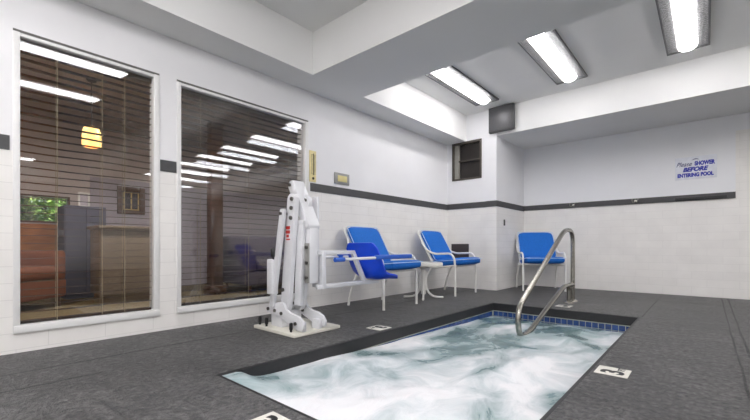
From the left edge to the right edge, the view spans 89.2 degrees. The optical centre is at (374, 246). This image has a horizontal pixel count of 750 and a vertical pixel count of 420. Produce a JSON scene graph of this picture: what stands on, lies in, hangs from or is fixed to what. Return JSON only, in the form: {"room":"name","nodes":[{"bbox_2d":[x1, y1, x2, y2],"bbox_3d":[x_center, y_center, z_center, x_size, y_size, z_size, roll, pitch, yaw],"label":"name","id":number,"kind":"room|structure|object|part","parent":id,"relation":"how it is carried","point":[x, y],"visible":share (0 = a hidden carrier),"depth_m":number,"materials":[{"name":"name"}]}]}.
{"room":"indoor hot tub room","nodes":[
{"label":"indoor hot tub room","id":0,"kind":"room"},
{"bbox_2d":[20,282,294,319],"bbox_3d":[-1.912,0.691,5.322,3.317,0.098,7.300,0,0,41],"label":"floor","id":1,"kind":"structure","parent":0,"point":[32,307],"depth_m":4.28,"materials":[{"name":"brown wood"}]},
{"bbox_2d":[20,250,65,305],"bbox_3d":[-3.752,0.240,3.610,0.800,0.800,1.100,0,0,1],"label":"sofa","id":2,"kind":"object","parent":1,"relation":"on","point":[48,257],"visible":0.42,"depth_m":3.95,"materials":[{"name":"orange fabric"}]},
{"bbox_2d":[20,266,56,281],"bbox_3d":[-3.651,0.270,3.608,0.600,0.140,0.840,0,0,1],"label":"seat cushion","id":3,"kind":"object","parent":2,"relation":"on","point":[39,269],"depth_m":3.79,"materials":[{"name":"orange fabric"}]},
{"bbox_3d":[-3.742,0.200,4.095,0.760,0.320,0.130,0,0,1],"label":"armrest","id":4,"kind":"part","parent":2,"relation":"part of","materials":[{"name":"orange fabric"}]},
{"bbox_3d":[-3.412,0.585,4.093,0.040,0.110,0.040,0,0,1],"label":"leg","id":5,"kind":"part","parent":2,"relation":"part of","materials":[{"name":"brown wood"}]},
{"bbox_2d":[58,205,105,298],"bbox_3d":[-3.730,0.070,4.839,0.415,1.140,0.420,0,0,41],"label":"storage cabinet","id":6,"kind":"object","parent":1,"relation":"on","point":[82,242],"visible":0.59,"depth_m":4.65,"materials":[{"name":"grey metal"}]},
{"bbox_3d":[-3.647,0.040,4.630,0.015,1.040,0.195,0,0,41],"label":"door","id":7,"kind":"part","parent":6,"relation":"part of","materials":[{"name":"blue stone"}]},
{"bbox_2d":[78,192,89,205],"bbox_3d":[-3.660,-0.590,4.778,0.020,0.180,0.120,0,0,41],"label":"photo frame","id":8,"kind":"object","parent":6,"relation":"on","point":[84,198],"visible":0.71,"depth_m":4.78,"materials":[{"name":"white paper"}]},
{"bbox_2d":[80,194,87,205],"bbox_3d":[-3.662,-0.588,4.780,0.005,0.145,0.080,0,0,41],"label":"picture","id":9,"kind":"object","parent":8,"relation":"attached to","point":[84,198],"depth_m":4.78,"materials":[{"name":"paper"}]},
{"bbox_3d":[-3.512,0.040,4.785,0.015,1.040,0.195,0,0,41],"label":"door","id":10,"kind":"part","parent":6,"relation":"part of","materials":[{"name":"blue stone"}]},
{"bbox_2d":[87,225,149,303],"bbox_3d":[-2.990,0.203,4.511,0.520,0.875,0.600,0,0,41],"label":"counter","id":11,"kind":"object","parent":1,"relation":"on","point":[109,250],"depth_m":4.34,"materials":[{"name":"wood"}]},
{"bbox_2d":[87,225,149,229],"bbox_3d":[-2.990,-0.217,4.511,0.520,0.035,0.600,0,0,41],"label":"countertop","id":12,"kind":"structure","parent":11,"relation":"on","point":[95,226],"depth_m":4.28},
{"bbox_2d":[204,122,225,294],"bbox_3d":[-2.160,-0.510,5.127,0.200,2.300,0.220,0,0,41],"label":"wooden post","id":13,"kind":"object","parent":1,"relation":"on","point":[217,232],"visible":0.85,"depth_m":5.07,"materials":[{"name":"brown wood"}]},
{"bbox_2d":[223,236,295,292],"bbox_3d":[-1.637,0.240,5.878,0.800,0.800,1.150,0,0,41],"label":"sofa","id":14,"kind":"object","parent":1,"relation":"on","point":[233,257],"visible":0.41,"depth_m":5.54,"materials":[{"name":"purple fabric"}]},
{"bbox_3d":[-1.972,0.200,5.494,0.760,0.320,0.130,0,0,41],"label":"armrest","id":15,"kind":"part","parent":14,"relation":"part of","materials":[{"name":"purple fabric"}]},
{"bbox_3d":[-1.863,0.100,6.076,0.200,0.520,1.150,0,0,41],"label":"backrest","id":16,"kind":"part","parent":14,"relation":"part of","materials":[{"name":"purple fabric"}]},
{"bbox_2d":[256,259,295,270],"bbox_3d":[-1.561,0.270,5.812,0.600,0.140,0.890,0,0,41],"label":"seat cushion","id":17,"kind":"object","parent":14,"relation":"on","point":[264,267],"depth_m":5.37,"materials":[{"name":"fabric"}]},
{"bbox_2d":[20,114,296,284],"bbox_3d":[-3.118,-0.510,6.376,0.114,2.500,7.300,0,0,41],"label":"wall","id":18,"kind":"structure","parent":0,"point":[188,246],"depth_m":5.73,"materials":[{"name":"paint"}]},
{"bbox_2d":[20,193,69,222],"bbox_3d":[-4.375,-0.489,4.909,0.072,0.356,0.677,0,0,41],"label":"window","id":19,"kind":"structure","parent":18,"relation":"in","point":[68,198],"depth_m":4.95,"materials":[{"name":"brown wood"}]},
{"bbox_2d":[117,186,144,214],"bbox_3d":[-3.638,-0.682,5.675,0.030,0.405,0.360,0,0,41],"label":"picture frame","id":20,"kind":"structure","parent":18,"relation":"in","point":[136,209],"depth_m":5.67,"materials":[{"name":"brown wood"}]},
{"bbox_3d":[-3.646,-0.677,5.682,0.008,0.275,0.210,0,0,41],"label":"pane","id":21,"kind":"part","parent":20,"relation":"part of","materials":[{"name":"clear glass"}]},
{"bbox_2d":[20,48,296,167],"bbox_3d":[-1.912,-1.710,5.322,3.317,0.100,7.300,0,0,41],"label":"ceiling","id":22,"kind":"structure","parent":0,"point":[28,64],"depth_m":4.71,"materials":[{"name":"paint"}]},
{"bbox_2d":[82,78,101,148],"bbox_3d":[-2.813,-1.325,3.772,0.160,0.670,0.160,0,0,41],"label":"pendant lamp","id":23,"kind":"object","parent":22,"relation":"hanging from","point":[87,129],"visible":0.61,"depth_m":3.73,"materials":[{"name":"yellow glass"}]},
{"bbox_3d":[-2.813,-1.425,3.772,0.090,0.470,0.090,0,0,41],"label":"cord","id":24,"kind":"part","parent":23,"relation":"part of","materials":[{"name":"black plastic"}]},
{"bbox_3d":[-2.813,-1.090,3.772,0.160,0.200,0.160,0,0,41],"label":"lamp shade","id":25,"kind":"part","parent":23,"relation":"part of","materials":[{"name":"yellow glass"}]},
{"bbox_2d":[0,0,446,355],"bbox_3d":[-1.349,-0.735,3.325,0.160,2.750,7.633,0,0,41],"label":"wall","id":26,"kind":"structure","parent":0,"point":[378,156],"depth_m":3.27,"materials":[{"name":"white paint"}]},
{"bbox_2d":[13,28,159,333],"bbox_3d":[-1.911,-0.392,2.585,0.066,1.828,0.806,0,0,41],"label":"window","id":27,"kind":"structure","parent":26,"relation":"in","point":[18,34],"depth_m":2.52,"materials":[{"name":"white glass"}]},
{"bbox_2d":[20,39,150,323],"bbox_3d":[-1.974,-0.409,2.636,0.060,1.782,0.758,0,0,41],"label":"window blind","id":28,"kind":"object","parent":27,"relation":"attached to","point":[27,45],"visible":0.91,"depth_m":2.63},
{"bbox_3d":[-2.094,-0.387,2.498,0.060,1.734,0.004,0,0,41],"label":"ladder cord","id":29,"kind":"part","parent":28,"relation":"part of","materials":[{"name":"brown fabric"}]},
{"bbox_3d":[-1.974,-1.274,2.637,0.060,0.051,0.758,0,0,41],"label":"head rail","id":30,"kind":"part","parent":28,"relation":"part of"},
{"bbox_3d":[-1.974,0.473,2.637,0.052,0.018,0.758,0,0,41],"label":"rail","id":31,"kind":"part","parent":28,"relation":"part of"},
{"bbox_3d":[-1.933,-0.387,2.682,0.060,1.734,0.004,0,0,41],"label":"ladder cord","id":32,"kind":"part","parent":28,"relation":"part of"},
{"bbox_3d":[-1.843,-0.387,2.785,0.060,1.734,0.004,0,0,41],"label":"ladder cord","id":33,"kind":"part","parent":28,"relation":"part of","materials":[{"name":"brown fabric"}]},
{"bbox_2d":[177,80,308,312],"bbox_3d":[-1.141,-0.392,3.476,0.079,1.828,1.298,0,0,41],"label":"window","id":34,"kind":"structure","parent":26,"relation":"in","point":[180,84],"depth_m":3.18,"materials":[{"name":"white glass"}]},
{"bbox_2d":[181,88,301,305],"bbox_3d":[-1.198,-0.409,3.524,0.060,1.782,1.250,0,0,41],"label":"window blind","id":35,"kind":"object","parent":34,"relation":"attached to","point":[186,92],"visible":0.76,"depth_m":3.40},
{"bbox_3d":[-1.482,-0.387,3.198,0.060,1.734,0.004,0,0,41],"label":"ladder cord","id":36,"kind":"part","parent":35,"relation":"part of","materials":[{"name":"fabric"}]},
{"bbox_3d":[-1.199,0.473,3.524,0.052,0.018,1.250,0,0,41],"label":"rail","id":37,"kind":"part","parent":35,"relation":"part of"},
{"bbox_3d":[-1.199,-1.274,3.524,0.060,0.051,1.250,0,0,41],"label":"head rail","id":38,"kind":"part","parent":35,"relation":"part of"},
{"bbox_3d":[-1.191,-0.387,3.532,0.060,1.734,0.004,0,0,41],"label":"ladder cord","id":39,"kind":"part","parent":35,"relation":"part of","materials":[{"name":"brown fabric"}]},
{"bbox_3d":[-0.899,-0.387,3.866,0.060,1.734,0.004,0,0,41],"label":"ladder cord","id":40,"kind":"part","parent":35,"relation":"part of","materials":[{"name":"fabric"}]},
{"bbox_2d":[309,150,315,181],"bbox_3d":[-0.651,-0.842,3.987,0.018,0.327,0.088,0,0,41],"label":"thermometer","id":41,"kind":"object","parent":26,"relation":"attached to","point":[312,154],"visible":1,"depth_m":3.98,"materials":[{"name":"beige plastic"}]},
{"bbox_2d":[334,172,348,185],"bbox_3d":[-0.374,-0.765,4.305,0.016,0.126,0.228,0,0,41],"label":"wall plaque","id":42,"kind":"object","parent":26,"relation":"attached to","point":[339,178],"visible":1,"depth_m":4.29,"materials":[{"name":"gold plastic"}]},
{"bbox_3d":[-0.368,-0.765,4.302,0.004,0.070,0.145,0,0,41],"label":"plate","id":43,"kind":"part","parent":42,"relation":"part of","materials":[{"name":"beige plastic"}]},
{"bbox_2d":[0,134,735,210],"bbox_3d":[-0.328,-0.622,3.751,9.256,0.096,2.774,0,0,-27],"label":"trim","id":44,"kind":"structure","parent":26,"relation":"attached to","point":[165,165],"depth_m":5.16,"materials":[{"name":"black tile"}]},
{"bbox_2d":[0,285,749,419],"bbox_3d":[2.608,0.682,0.510,9.543,0.085,8.600,0,0,41],"label":"floor","id":45,"kind":"structure","parent":0,"point":[687,357],"depth_m":2.12,"materials":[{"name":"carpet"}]},
{"bbox_2d":[251,411,289,419],"bbox_3d":[-0.386,0.637,1.367,0.144,0.005,0.144,0,0,41],"label":"depth marker","id":46,"kind":"object","parent":45,"relation":"on","point":[273,415],"visible":1,"depth_m":1.41,"materials":[{"name":"white tile"}]},
{"bbox_2d":[254,180,411,337],"bbox_3d":[-0.310,0.065,3.179,0.711,1.148,1.140,0,0,41],"label":"lift","id":47,"kind":"object","parent":45,"relation":"on","point":[301,245],"visible":1,"depth_m":2.86,"materials":[{"name":"white metal"}]},
{"bbox_3d":[-0.907,0.581,2.997,0.026,0.066,0.026,0,0,41],"label":"clamp knob","id":48,"kind":"part","parent":47,"relation":"part of","materials":[{"name":"black plastic"}]},
{"bbox_3d":[-0.768,0.056,2.882,0.044,0.088,0.044,0,0,41],"label":"release knob","id":49,"kind":"part","parent":47,"relation":"part of","materials":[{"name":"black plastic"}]},
{"bbox_3d":[-0.734,0.092,2.866,0.184,0.746,0.028,0,0,41],"label":"arm","id":50,"kind":"part","parent":47,"relation":"part of"},
{"bbox_3d":[-0.668,0.511,2.829,0.453,0.189,0.022,0,0,41],"label":"plate","id":51,"kind":"part","parent":47,"relation":"part of","materials":[{"name":"white metal"}]},
{"bbox_3d":[-0.640,0.052,2.859,0.180,0.892,0.040,0,0,41],"label":"lifting arm","id":52,"kind":"part","parent":47,"relation":"part of"},
{"bbox_3d":[-0.602,0.581,2.723,0.026,0.066,0.026,0,0,41],"label":"clamp knob","id":53,"kind":"part","parent":47,"relation":"part of","materials":[{"name":"black plastic"}]},
{"bbox_3d":[-0.612,0.626,2.978,0.520,0.025,0.440,0,0,41],"label":"plate","id":54,"kind":"part","parent":47,"relation":"part of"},
{"bbox_3d":[-0.560,0.125,2.843,0.107,0.630,0.032,0,0,41],"label":"arm","id":55,"kind":"part","parent":47,"relation":"part of"},
{"bbox_3d":[-0.559,0.052,2.953,0.180,0.892,0.040,0,0,41],"label":"lifting arm","id":56,"kind":"part","parent":47,"relation":"part of"},
{"bbox_3d":[-0.543,0.125,2.893,0.107,0.630,0.032,0,0,41],"label":"arm","id":57,"kind":"part","parent":47,"relation":"part of"},
{"bbox_3d":[-0.502,0.122,2.809,0.048,0.295,0.010,0,0,41],"label":"bolt plate","id":58,"kind":"part","parent":47,"relation":"part of","materials":[{"name":"white metal"}]},
{"bbox_3d":[-0.537,0.511,2.980,0.453,0.189,0.022,0,0,41],"label":"plate","id":59,"kind":"part","parent":47,"relation":"part of","materials":[{"name":"white metal"}]},
{"bbox_3d":[-0.433,-0.035,2.951,0.156,0.710,0.025,0,0,41],"label":"post","id":60,"kind":"part","parent":47,"relation":"part of","materials":[{"name":"white metal"}]},
{"bbox_3d":[-0.206,0.177,3.115,0.036,0.296,0.700,0,0,41],"label":"seat frame","id":61,"kind":"part","parent":47,"relation":"part of","materials":[{"name":"white metal"}]},
{"bbox_3d":[-0.028,0.128,3.312,0.380,0.320,0.310,0,0,41],"label":"seat","id":62,"kind":"part","parent":47,"relation":"part of","materials":[{"name":"blue plastic"}]},
{"bbox_2d":[367,325,391,330],"bbox_3d":[0.031,0.637,2.984,0.144,0.005,0.144,0,0,41],"label":"depth marker","id":63,"kind":"object","parent":45,"relation":"on","point":[376,327],"visible":1,"depth_m":2.98,"materials":[{"name":"white tile"}]},
{"bbox_2d":[343,226,422,310],"bbox_3d":[0.083,0.207,4.190,0.733,0.872,0.598,0,0,41],"label":"patio chair","id":64,"kind":"object","parent":45,"relation":"on","point":[357,234],"visible":0.6,"depth_m":4.20,"materials":[{"name":"blue fabric"}]},
{"bbox_3d":[-0.232,0.448,4.094,0.170,0.390,0.029,0,0,35],"label":"leg","id":65,"kind":"part","parent":64,"relation":"part of","materials":[{"name":"white metal"}]},
{"bbox_3d":[-0.075,0.029,4.328,0.312,0.516,0.550,0,0,41],"label":"frame","id":66,"kind":"part","parent":64,"relation":"part of","materials":[{"name":"white metal"}]},
{"bbox_3d":[-0.105,0.286,3.983,0.547,0.708,0.039,0,0,41],"label":"arm and leg","id":67,"kind":"part","parent":64,"relation":"part of","materials":[{"name":"white metal"}]},
{"bbox_2d":[347,227,390,260],"bbox_3d":[-0.063,-0.013,4.317,0.265,0.414,0.515,0,0,41],"label":"cushion","id":68,"kind":"object","parent":64,"relation":"on","point":[356,234],"depth_m":4.33,"materials":[{"name":"blue fabric"}]},
{"bbox_3d":[0.135,0.268,4.144,0.383,0.064,0.594,0,0,41],"label":"seat frame","id":69,"kind":"part","parent":64,"relation":"part of","materials":[{"name":"white metal"}]},
{"bbox_2d":[384,260,420,269],"bbox_3d":[0.169,0.208,4.115,0.499,0.128,0.535,0,0,41],"label":"seat cushion","id":70,"kind":"object","parent":64,"relation":"on","point":[388,264],"depth_m":3.90,"materials":[{"name":"blue fabric"}]},
{"bbox_3d":[0.263,0.286,4.404,0.546,0.709,0.039,0,0,41],"label":"arm and leg","id":71,"kind":"part","parent":64,"relation":"part of","materials":[{"name":"white metal"}]},
{"bbox_2d":[404,262,442,300],"bbox_3d":[0.602,0.418,4.732,0.480,0.444,0.480,0,0,41],"label":"side table","id":72,"kind":"object","parent":45,"relation":"on","point":[423,286],"visible":0.94,"depth_m":4.70,"materials":[{"name":"white plastic"}]},
{"bbox_3d":[0.472,0.475,4.751,0.229,0.330,0.027,0,0,8],"label":"leg","id":73,"kind":"part","parent":72,"relation":"part of","materials":[{"name":"white metal"}]},
{"bbox_3d":[0.584,0.475,4.603,0.026,0.331,0.229,0,0,8],"label":"leg","id":74,"kind":"part","parent":72,"relation":"part of","materials":[{"name":"white metal"}]},
{"bbox_3d":[0.732,0.475,4.714,0.229,0.330,0.027,0,0,8],"label":"leg","id":75,"kind":"part","parent":72,"relation":"part of","materials":[{"name":"white metal"}]},
{"bbox_2d":[417,230,481,296],"bbox_3d":[1.025,0.207,5.253,0.733,0.872,0.598,0,0,41],"label":"patio chair","id":76,"kind":"object","parent":45,"relation":"on","point":[436,245],"visible":0.91,"depth_m":5.20,"materials":[{"name":"blue fabric"}]},
{"bbox_3d":[0.867,0.029,5.391,0.312,0.516,0.550,0,0,41],"label":"frame","id":77,"kind":"part","parent":76,"relation":"part of","materials":[{"name":"white metal"}]},
{"bbox_2d":[421,231,452,259],"bbox_3d":[0.879,-0.013,5.380,0.265,0.414,0.515,0,0,41],"label":"cushion","id":78,"kind":"object","parent":76,"relation":"on","point":[434,241],"depth_m":5.29,"materials":[{"name":"blue fabric"}]},
{"bbox_3d":[0.837,0.286,5.046,0.547,0.708,0.039,0,0,41],"label":"arm and leg","id":79,"kind":"part","parent":76,"relation":"part of","materials":[{"name":"white metal"}]},
{"bbox_3d":[1.078,0.448,5.578,0.030,0.390,0.170,0,0,-43],"label":"leg","id":80,"kind":"part","parent":76,"relation":"part of","materials":[{"name":"white metal"}]},
{"bbox_3d":[1.077,0.268,5.207,0.383,0.064,0.594,0,0,41],"label":"seat frame","id":81,"kind":"part","parent":76,"relation":"part of","materials":[{"name":"white metal"}]},
{"bbox_2d":[433,257,479,265],"bbox_3d":[1.111,0.208,5.178,0.499,0.128,0.535,0,0,41],"label":"seat cushion","id":82,"kind":"object","parent":76,"relation":"on","point":[447,261],"depth_m":4.98,"materials":[{"name":"blue fabric"}]},
{"bbox_3d":[1.205,0.286,5.467,0.546,0.709,0.039,0,0,41],"label":"arm and leg","id":83,"kind":"part","parent":76,"relation":"part of","materials":[{"name":"white metal"}]},
{"bbox_2d":[358,310,629,350],"bbox_3d":[0.800,1.208,2.660,1.595,0.964,3.450,0,0,41],"label":"basin","id":84,"kind":"object","parent":45,"relation":"in","point":[525,317],"visible":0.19,"depth_m":3.77,"materials":[{"name":"tile"}]},
{"bbox_2d":[223,316,622,419],"bbox_3d":[0.800,1.093,2.660,1.362,0.894,3.217,0,0,41],"label":"water","id":85,"kind":"object","parent":84,"relation":"in","point":[479,369],"visible":0.91,"depth_m":2.15,"materials":[{"name":"white liquid"}]},
{"bbox_2d":[217,303,639,419],"bbox_3d":[0.800,0.683,2.660,1.402,0.080,3.257,0,0,41],"label":"trim","id":86,"kind":"structure","parent":84,"relation":"attached to","point":[285,363],"depth_m":2.80,"materials":[{"name":"black tile"}]},
{"bbox_2d":[516,232,566,291],"bbox_3d":[2.466,0.207,5.690,0.598,0.872,0.733,0,0,10],"label":"patio chair","id":87,"kind":"object","parent":45,"relation":"on","point":[533,247],"visible":0.93,"depth_m":5.81,"materials":[{"name":"blue fabric"}]},
{"bbox_3d":[2.222,0.448,5.911,0.029,0.390,0.170,0,0,4],"label":"leg","id":88,"kind":"part","parent":87,"relation":"part of","materials":[{"name":"white metal"}]},
{"bbox_3d":[2.192,0.286,5.745,0.039,0.708,0.547,0,0,10],"label":"arm and leg","id":89,"kind":"part","parent":87,"relation":"part of","materials":[{"name":"white metal"}]},
{"bbox_3d":[2.503,0.029,5.897,0.550,0.516,0.312,0,0,10],"label":"frame","id":90,"kind":"part","parent":87,"relation":"part of","materials":[{"name":"white metal"}]},
{"bbox_2d":[518,233,555,257],"bbox_3d":[2.500,-0.013,5.881,0.515,0.414,0.265,0,0,10],"label":"cushion","id":91,"kind":"object","parent":87,"relation":"on","point":[531,244],"depth_m":5.86,"materials":[{"name":"blue fabric"}]},
{"bbox_3d":[2.454,0.268,5.622,0.594,0.064,0.383,0,0,10],"label":"seat frame","id":92,"kind":"part","parent":87,"relation":"part of","materials":[{"name":"white metal"}]},
{"bbox_2d":[520,257,564,263],"bbox_3d":[2.446,0.208,5.578,0.535,0.128,0.499,0,0,10],"label":"seat cushion","id":93,"kind":"object","parent":87,"relation":"on","point":[525,260],"depth_m":5.36,"materials":[{"name":"blue fabric"}]},
{"bbox_3d":[2.772,0.448,5.812,0.030,0.390,0.170,0,0,16],"label":"leg","id":94,"kind":"part","parent":87,"relation":"part of","materials":[{"name":"white metal"}]},
{"bbox_3d":[2.743,0.286,5.647,0.039,0.709,0.546,0,0,10],"label":"arm and leg","id":95,"kind":"part","parent":87,"relation":"part of","materials":[{"name":"white metal"}]},
{"bbox_2d":[515,228,577,335],"bbox_3d":[1.758,0.286,3.806,0.104,0.990,1.778,0,0,41],"label":"pool handrail","id":96,"kind":"object","parent":45,"relation":"on","point":[571,299],"visible":0.94,"depth_m":3.73,"materials":[{"name":"silver metal"}]},
{"bbox_3d":[2.172,0.528,4.280,0.039,0.217,0.114,0,0,41],"label":"brace post","id":97,"kind":"part","parent":96,"relation":"part of","materials":[{"name":"silver metal"}]},
{"bbox_2d":[556,304,571,307],"bbox_3d":[2.025,0.637,4.073,0.144,0.005,0.144,0,0,41],"label":"depth marker","id":98,"kind":"object","parent":45,"relation":"on","point":[559,305],"visible":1,"depth_m":4.04,"materials":[{"name":"white tile"}]},
{"bbox_2d":[594,365,631,378],"bbox_3d":[1.213,0.637,1.939,0.144,0.005,0.144,0,0,41],"label":"depth marker","id":99,"kind":"object","parent":45,"relation":"on","point":[606,370],"visible":1,"depth_m":1.93,"materials":[{"name":"white tile"}]},
{"bbox_2d":[75,0,749,149],"bbox_3d":[2.616,-1.824,0.503,9.623,0.422,8.700,0,0,41],"label":"ceiling","id":100,"kind":"structure","parent":0,"point":[362,60],"depth_m":3.40,"materials":[{"name":"paint"}]},
{"bbox_2d":[447,111,486,289],"bbox_3d":[1.515,-0.710,5.984,0.753,2.700,0.340,0,0,41],"label":"wall","id":101,"kind":"structure","parent":0,"point":[469,225],"depth_m":5.82,"materials":[{"name":"white paint"}]},
{"bbox_2d":[451,244,468,257],"bbox_3d":[1.324,0.090,5.913,0.293,0.260,0.022,0,0,41],"label":"access panel","id":102,"kind":"object","parent":101,"relation":"attached to","point":[454,247],"visible":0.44,"depth_m":5.90,"materials":[{"name":"black metal"}]},
{"bbox_2d":[452,138,481,180],"bbox_3d":[1.427,-1.323,5.867,0.496,0.590,0.072,0,0,41],"label":"window","id":103,"kind":"structure","parent":101,"relation":"in","point":[466,158],"depth_m":5.88,"materials":[{"name":"brown metal"}]},
{"bbox_3d":[1.452,-1.325,5.840,0.362,0.020,0.020,0,0,41],"label":"rail","id":104,"kind":"part","parent":103,"relation":"part of","materials":[{"name":"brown metal"}]},
{"bbox_2d":[489,103,514,133],"bbox_3d":[1.806,-1.827,5.431,0.367,0.361,0.066,0,0,41],"label":"wall speaker","id":105,"kind":"object","parent":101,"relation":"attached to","point":[501,118],"visible":1,"depth_m":5.40},
{"bbox_2d":[255,0,749,115],"bbox_3d":[2.616,-2.075,0.503,9.723,0.120,8.800,0,0,41],"label":"ceiling","id":106,"kind":"structure","parent":0,"point":[627,39],"depth_m":3.87,"materials":[{"name":"paint"}]},
{"bbox_2d":[425,66,498,105],"bbox_3d":[1.057,-1.986,4.713,0.340,0.062,1.540,0,0,41],"label":"ceiling light","id":107,"kind":"object","parent":106,"relation":"attached to","point":[451,78],"visible":0.84,"depth_m":4.69,"materials":[{"name":"white plastic"}]},
{"bbox_2d":[432,69,489,103],"bbox_3d":[1.057,-1.980,4.713,0.156,0.050,1.468,0,0,41],"label":"diffuser","id":108,"kind":"object","parent":107,"relation":"attached to","point":[447,76],"depth_m":4.68,"materials":[{"name":"white plastic"}]},
{"bbox_2d":[518,29,587,84],"bbox_3d":[1.868,-1.986,4.005,0.340,0.062,1.540,0,0,41],"label":"ceiling light","id":109,"kind":"object","parent":106,"relation":"attached to","point":[548,50],"visible":0.89,"depth_m":3.98,"materials":[{"name":"white plastic"}]},
{"bbox_2d":[527,33,576,81],"bbox_3d":[1.868,-1.980,4.005,0.156,0.050,1.468,0,0,41],"label":"diffuser","id":110,"kind":"object","parent":109,"relation":"attached to","point":[543,45],"depth_m":3.96,"materials":[{"name":"white plastic"}]},
{"bbox_2d":[655,0,710,55],"bbox_3d":[2.683,-1.986,3.293,0.340,0.062,1.540,0,0,41],"label":"ceiling light","id":111,"kind":"object","parent":106,"relation":"attached to","point":[685,24],"visible":1,"depth_m":3.38,"materials":[{"name":"white plastic"}]},
{"bbox_2d":[671,0,697,51],"bbox_3d":[2.683,-1.980,3.293,0.156,0.050,1.468,0,0,41],"label":"diffuser","id":112,"kind":"object","parent":111,"relation":"attached to","point":[684,13],"depth_m":3.38,"materials":[{"name":"white plastic"}]},
{"bbox_2d":[487,110,523,290],"bbox_3d":[2.097,-0.710,6.010,0.150,2.700,1.189,0,0,41],"label":"wall","id":113,"kind":"structure","parent":0,"point":[505,160],"depth_m":5.70,"materials":[{"name":"white paint"}]},
{"bbox_2d":[524,129,749,299],"bbox_3d":[5.785,-0.710,3.544,8.950,2.700,0.150,0,0,41],"label":"wall","id":114,"kind":"structure","parent":0,"point":[701,248],"depth_m":5.13,"materials":[{"name":"white tile"}]},
{"bbox_2d":[524,112,749,205],"bbox_3d":[5.757,-1.145,3.473,8.700,0.990,0.014,0,0,41],"label":"wall","id":115,"kind":"structure","parent":114,"relation":"attached to","point":[641,163],"depth_m":5.33,"materials":[{"name":"paint"}]},
{"bbox_2d":[675,154,716,180],"bbox_3d":[4.121,-1.015,4.887,0.410,0.290,0.008,0,0,41],"label":"wall sign","id":116,"kind":"object","parent":114,"relation":"attached to","point":[704,166],"visible":1,"depth_m":4.88,"materials":[{"name":"white plastic"}]},
{"bbox_2d":[675,195,726,200],"bbox_3d":[4.146,-0.616,4.846,0.504,0.039,0.016,0,0,41],"label":"bar","id":117,"kind":"object","parent":114,"relation":"attached to","point":[718,196],"visible":1,"depth_m":4.83,"materials":[{"name":"black plastic"}]},
{"label":"outside","id":118,"kind":"structure","parent":0,"visible":0},
{"bbox_3d":[-6.298,0.790,6.166,4.400,0.100,7.000,0,0,41],"label":"ground","id":119,"kind":"structure","parent":118,"visible":0},
{"bbox_2d":[20,196,39,220],"bbox_3d":[-5.259,-0.163,5.144,1.062,1.809,1.074,0,0,41],"label":"shrub","id":120,"kind":"object","parent":119,"relation":"on","point":[23,201],"visible":0.06,"depth_m":5.37,"materials":[{"name":"green plant"}]},
{"bbox_2d":[21,196,62,220],"bbox_3d":[-5.777,-0.439,6.633,1.569,2.360,1.557,0,0,41],"label":"shrub","id":121,"kind":"object","parent":119,"relation":"on","point":[46,202],"visible":0.08,"depth_m":6.30,"materials":[{"name":"green plant"}]},
{"bbox_2d":[46,198,65,220],"bbox_3d":[-4.592,-0.162,6.071,1.063,1.807,1.062,0,0,41],"label":"shrub","id":122,"kind":"object","parent":119,"relation":"on","point":[60,203],"visible":0.02,"depth_m":5.74,"materials":[{"name":"green plant"}]}
]}

